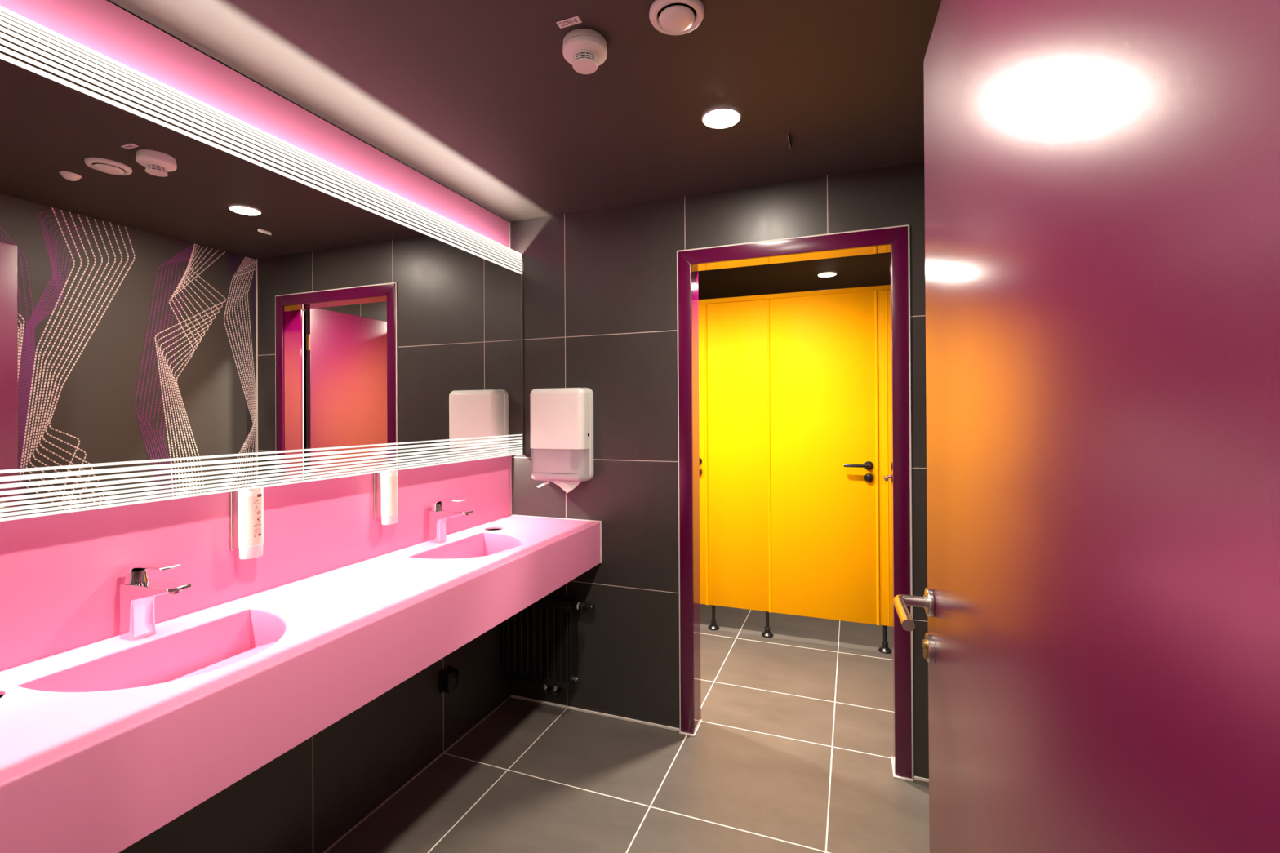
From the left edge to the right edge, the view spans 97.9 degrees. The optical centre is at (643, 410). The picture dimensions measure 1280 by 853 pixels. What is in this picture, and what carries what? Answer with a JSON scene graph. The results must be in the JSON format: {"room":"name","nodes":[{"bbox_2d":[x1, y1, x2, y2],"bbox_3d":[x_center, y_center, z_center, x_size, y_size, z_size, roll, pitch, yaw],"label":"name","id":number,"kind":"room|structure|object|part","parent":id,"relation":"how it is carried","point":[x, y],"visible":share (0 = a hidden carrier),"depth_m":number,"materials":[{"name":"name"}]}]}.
{"room":"public restroom","nodes":[
{"label":"public restroom","id":0,"kind":"room"},
{"bbox_2d":[120,622,511,852],"bbox_3d":[-1.339,0.240,1.166,0.120,2.372,3.500,0,0,21],"label":"wall","id":1,"kind":"structure","parent":0,"point":[305,799],"depth_m":1.88,"materials":[{"name":"tile"}]},
{"bbox_2d":[0,0,511,671],"bbox_3d":[-1.039,-0.210,1.791,0.008,1.463,2.115,0,0,21],"label":"wall panel","id":2,"kind":"object","parent":1,"relation":"attached to","point":[60,578],"visible":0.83,"depth_m":1.47,"materials":[{"name":"pink"}]},
{"bbox_2d":[230,488,263,559],"bbox_3d":[-1.088,0.304,1.531,0.076,0.195,0.059,0,0,21],"label":"soap dispenser","id":3,"kind":"object","parent":2,"relation":"attached to","point":[246,506],"visible":0.9,"depth_m":1.51,"materials":[{"name":"white plastic"}]},
{"bbox_2d":[238,488,263,548],"bbox_3d":[-1.075,0.289,1.527,0.048,0.164,0.059,0,0,21],"label":"bottle","id":4,"kind":"object","parent":3,"relation":"on","point":[251,502],"depth_m":1.51,"materials":[{"name":"white plastic"}]},
{"bbox_2d":[0,5,523,521],"bbox_3d":[-0.995,-0.280,1.792,0.076,0.986,2.073,0,0,21],"label":"mirror","id":5,"kind":"object","parent":2,"relation":"attached to","point":[196,300],"visible":1,"depth_m":1.40,"materials":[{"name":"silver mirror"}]},
{"bbox_3d":[-0.603,-0.279,2.749,0.013,0.986,0.007,0,0,21],"label":"edge trim","id":6,"kind":"part","parent":5,"relation":"part of","materials":[{"name":"silver metal"}]},
{"bbox_2d":[373,470,397,524],"bbox_3d":[-0.917,0.305,1.987,0.076,0.195,0.059,0,0,21],"label":"soap dispenser","id":7,"kind":"object","parent":2,"relation":"attached to","point":[384,483],"visible":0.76,"depth_m":1.97,"materials":[{"name":"white plastic"}]},
{"bbox_2d":[381,470,397,516],"bbox_3d":[-0.904,0.290,1.983,0.048,0.164,0.059,0,0,21],"label":"bottle","id":8,"kind":"object","parent":7,"relation":"on","point":[388,479],"depth_m":1.96,"materials":[{"name":"beige plastic"}]},
{"bbox_2d":[509,222,511,514],"bbox_3d":[-0.664,-0.212,2.780,0.002,1.458,0.005,0,0,21],"label":"sealant line","id":9,"kind":"structure","parent":2,"relation":"attached to","point":[509,222],"depth_m":2.78,"materials":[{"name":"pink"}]},
{"bbox_2d":[0,515,601,852],"bbox_3d":[-0.802,0.615,1.703,0.501,0.198,2.117,0,0,21],"label":"countertop","id":10,"kind":"structure","parent":1,"relation":"attached to","point":[104,744],"depth_m":1.19,"materials":[{"name":"pink"}]},
{"bbox_2d":[13,607,286,692],"bbox_3d":[-0.973,0.573,1.209,0.306,0.108,0.446,0,0,21],"label":"basin","id":11,"kind":"object","parent":10,"relation":"in","point":[171,661],"depth_m":1.27,"materials":[{"name":"pink"}]},
{"bbox_2d":[120,561,191,640],"bbox_3d":[-1.110,0.434,1.265,0.179,0.171,0.050,0,0,21],"label":"faucet","id":12,"kind":"object","parent":10,"relation":"on","point":[138,593],"visible":1,"depth_m":1.26,"materials":[{"name":"silver metal"}]},
{"bbox_3d":[-1.125,0.366,1.271,0.148,0.035,0.043,0,0,21],"label":"lever","id":13,"kind":"part","parent":12,"relation":"part of","materials":[{"name":"silver metal"}]},
{"bbox_3d":[-1.088,0.410,1.257,0.132,0.040,0.049,0,0,21],"label":"spout","id":14,"kind":"part","parent":12,"relation":"part of","materials":[{"name":"silver metal"}]},
{"bbox_2d":[428,498,472,543],"bbox_3d":[-0.761,0.435,2.196,0.179,0.171,0.050,0,0,21],"label":"faucet","id":15,"kind":"object","parent":10,"relation":"on","point":[438,516],"visible":1,"depth_m":2.19,"materials":[{"name":"silver metal"}]},
{"bbox_3d":[-0.776,0.367,2.201,0.148,0.035,0.043,0,0,21],"label":"lever","id":16,"kind":"part","parent":15,"relation":"part of","materials":[{"name":"silver metal"}]},
{"bbox_3d":[-0.739,0.412,2.188,0.132,0.040,0.049,0,0,21],"label":"spout","id":17,"kind":"part","parent":15,"relation":"part of","materials":[{"name":"silver metal"}]},
{"bbox_2d":[406,531,522,559],"bbox_3d":[-0.626,0.574,2.137,0.306,0.108,0.446,0,0,21],"label":"basin","id":18,"kind":"object","parent":10,"relation":"in","point":[480,544],"depth_m":2.29,"materials":[{"name":"pink"}]},
{"bbox_2d":[322,696,511,852],"bbox_3d":[-1.032,1.423,1.785,0.006,0.007,2.117,0,0,21],"label":"baseboard","id":19,"kind":"structure","parent":1,"relation":"attached to","point":[509,697],"depth_m":2.13,"materials":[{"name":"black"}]},
{"bbox_2d":[439,665,458,693],"bbox_3d":[-0.809,1.122,2.322,0.050,0.086,0.070,0,0,21],"label":"wall socket","id":20,"kind":"object","parent":1,"relation":"attached to","point":[448,677],"visible":1,"depth_m":2.30,"materials":[{"name":"black plastic"}]},
{"bbox_2d":[106,0,941,299],"bbox_3d":[-0.137,-0.999,2.159,2.950,0.100,6.200,0,0,21],"label":"ceiling","id":21,"kind":"structure","parent":0,"point":[482,100],"depth_m":1.64,"materials":[{"name":"grey paint"}]},
{"bbox_2d":[555,15,582,28],"bbox_3d":[-0.183,-0.951,1.364,0.060,0.002,0.023,0,0,21],"label":"number tag","id":22,"kind":"object","parent":21,"relation":"attached to","point":[575,20],"visible":1,"depth_m":1.36,"materials":[{"name":"white plastic"}]},
{"bbox_2d":[562,28,607,74],"bbox_3d":[-0.152,-0.920,1.441,0.115,0.063,0.115,0,0,21],"label":"smoke detector","id":23,"kind":"object","parent":21,"relation":"attached to","point":[585,49],"visible":1,"depth_m":1.41,"materials":[{"name":"white plastic"}]},
{"bbox_2d":[648,0,704,35],"bbox_3d":[0.079,-0.941,1.334,0.133,0.024,0.133,0,0,21],"label":"ceiling vent","id":24,"kind":"object","parent":21,"relation":"in","point":[674,17],"visible":1,"depth_m":1.32,"materials":[{"name":"white plastic"}]},
{"bbox_2d":[702,106,741,128],"bbox_3d":[0.252,-0.949,1.810,0.127,0.006,0.127,0,0,21],"label":"recessed light","id":25,"kind":"object","parent":21,"relation":"in","point":[719,117],"visible":1,"depth_m":1.80,"materials":[{"name":"white plastic"}]},
{"bbox_2d":[788,133,791,149],"bbox_3d":[0.514,-0.944,1.956,0.004,0.020,0.080,0,0,21],"label":"tag","id":26,"kind":"object","parent":21,"relation":"attached to","point":[789,140],"visible":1,"depth_m":1.95,"materials":[{"name":"black plastic"}]},
{"bbox_2d":[817,271,836,276],"bbox_3d":[1.279,-0.948,3.882,0.127,0.006,0.127,0,0,21],"label":"recessed light","id":27,"kind":"object","parent":21,"relation":"in","point":[825,273],"visible":1,"depth_m":3.87,"materials":[{"name":"white plastic"}]},
{"bbox_2d":[326,604,929,852],"bbox_3d":[-0.123,1.473,2.151,2.950,0.100,6.200,0,0,21],"label":"floor","id":28,"kind":"structure","parent":0,"point":[791,750],"depth_m":2.19,"materials":[{"name":"tile"}]},
{"bbox_2d":[698,284,892,653],"bbox_3d":[0.351,0.348,3.666,2.540,2.154,0.114,0,0,21],"label":"toilet cubicle","id":29,"kind":"object","parent":28,"relation":"on","point":[794,388],"visible":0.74,"depth_m":3.44,"materials":[{"name":"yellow laminate"}]},
{"bbox_3d":[0.118,0.287,3.772,0.629,1.971,0.030,0,0,21],"label":"cubicle door","id":30,"kind":"part","parent":29,"relation":"part of","materials":[{"name":"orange laminate"}]},
{"bbox_3d":[0.607,0.283,3.593,0.398,1.971,0.030,0,0,21],"label":"pilaster panel","id":31,"kind":"part","parent":29,"relation":"part of","materials":[{"name":"orange laminate"}]},
{"bbox_3d":[0.352,-0.713,3.688,2.540,0.030,0.042,0,0,21],"label":"rail","id":32,"kind":"part","parent":29,"relation":"part of","materials":[{"name":"orange laminate"}]},
{"bbox_3d":[1.090,0.280,3.408,0.620,1.971,0.030,0,0,21],"label":"cubicle door","id":33,"kind":"part","parent":29,"relation":"part of","materials":[{"name":"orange laminate"}]},
{"bbox_3d":[1.270,0.325,3.293,0.164,0.051,0.058,0,0,21],"label":"handle","id":34,"kind":"part","parent":29,"relation":"part of","materials":[{"name":"black plastic"}]},
{"bbox_3d":[1.330,0.397,3.289,0.051,0.051,0.023,0,0,21],"label":"lock knob","id":35,"kind":"part","parent":29,"relation":"part of","materials":[{"name":"black plastic"}]},
{"bbox_3d":[1.468,0.277,3.270,0.171,1.971,0.030,0,0,21],"label":"pilaster panel","id":36,"kind":"part","parent":29,"relation":"part of","materials":[{"name":"orange laminate"}]},
{"bbox_2d":[510,160,928,778],"bbox_3d":[0.030,0.237,2.583,2.950,2.372,0.113,0,0,21],"label":"wall","id":37,"kind":"structure","parent":0,"point":[600,313],"depth_m":2.54,"materials":[{"name":"tile"}]},
{"bbox_2d":[502,594,595,694],"bbox_3d":[-0.440,1.110,2.640,0.465,0.466,0.106,0,0,21],"label":"radiator","id":38,"kind":"object","parent":37,"relation":"attached to","point":[540,641],"visible":0.84,"depth_m":2.60,"materials":[{"name":"black metal"}]},
{"bbox_3d":[-0.662,1.079,2.708,0.004,0.389,0.072,0,0,21],"label":"panel","id":39,"kind":"part","parent":38,"relation":"part of","materials":[{"name":"black metal"}]},
{"bbox_3d":[-0.504,1.079,2.615,0.355,0.395,0.014,0,0,21],"label":"panel","id":40,"kind":"part","parent":38,"relation":"part of","materials":[{"name":"black metal"}]},
{"bbox_2d":[541,594,576,603],"bbox_3d":[-0.495,0.883,2.645,0.355,0.010,0.072,0,0,21],"label":"grille","id":41,"kind":"object","parent":38,"relation":"attached to","point":[550,598],"depth_m":2.60,"materials":[{"name":"black metal"}]},
{"bbox_3d":[-0.483,1.079,2.674,0.355,0.395,0.014,0,0,21],"label":"panel","id":42,"kind":"part","parent":38,"relation":"part of","materials":[{"name":"black metal"}]},
{"bbox_3d":[-0.325,1.077,2.582,0.004,0.389,0.072,0,0,21],"label":"panel","id":43,"kind":"part","parent":38,"relation":"part of","materials":[{"name":"black metal"}]},
{"bbox_2d":[529,387,593,482],"bbox_3d":[-0.391,0.112,2.620,0.290,0.438,0.112,0,0,21],"label":"dispenser","id":44,"kind":"object","parent":37,"relation":"attached to","point":[562,419],"visible":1,"depth_m":2.57,"materials":[{"name":"white plastic"}]},
{"bbox_2d":[536,481,579,493],"bbox_3d":[-0.401,0.354,2.594,0.220,0.054,0.027,0,0,16],"label":"paper towel","id":45,"kind":"object","parent":44,"relation":"hanging from","point":[567,487],"visible":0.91,"depth_m":2.58,"materials":[{"name":"white paper"}]},
{"bbox_2d":[511,694,679,731],"bbox_3d":[-0.250,1.419,2.622,0.876,0.013,0.007,0,0,21],"label":"baseboard","id":46,"kind":"structure","parent":37,"relation":"attached to","point":[512,695],"depth_m":2.60,"materials":[{"name":"beige"}]},
{"bbox_2d":[676,224,913,782],"bbox_3d":[0.613,0.353,2.362,0.936,2.132,0.153,0,0,21],"label":"door frame","id":47,"kind":"structure","parent":37,"relation":"attached to","point":[895,240],"depth_m":2.30,"materials":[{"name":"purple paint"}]},
{"bbox_2d":[913,776,928,782],"bbox_3d":[1.117,1.409,2.109,0.170,0.013,0.007,0,0,21],"label":"baseboard","id":48,"kind":"structure","parent":37,"relation":"attached to","point":[920,779],"depth_m":2.13,"materials":[{"name":"beige"}]},
{"bbox_3d":[-0.500,0.233,0.404,1.986,2.372,0.100,0,0,21],"label":"wall","id":49,"kind":"structure","parent":0,"visible":0},
{"bbox_2d":[893,0,1279,852],"bbox_3d":[0.402,0.355,0.650,0.110,2.102,0.961,0,0,18],"label":"door","id":50,"kind":"structure","parent":49,"relation":"in","point":[1100,601],"depth_m":0.41,"materials":[{"name":"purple laminate"}]},
{"bbox_3d":[0.489,0.363,1.006,0.060,0.025,0.148,0,0,18],"label":"lever","id":51,"kind":"part","parent":50,"relation":"part of","materials":[{"name":"silver metal"}]},
{"bbox_3d":[1.679,0.231,3.406,0.120,2.372,2.587,0,0,21],"label":"wall","id":52,"kind":"structure","parent":0,"visible":0},
{"bbox_2d":[883,475,891,481],"bbox_3d":[1.254,0.358,2.735,0.110,2.102,0.818,0,0,21],"label":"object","id":53,"kind":"structure","parent":52,"relation":"in","point":[886,477],"depth_m":3.02,"materials":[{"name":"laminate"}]}
]}

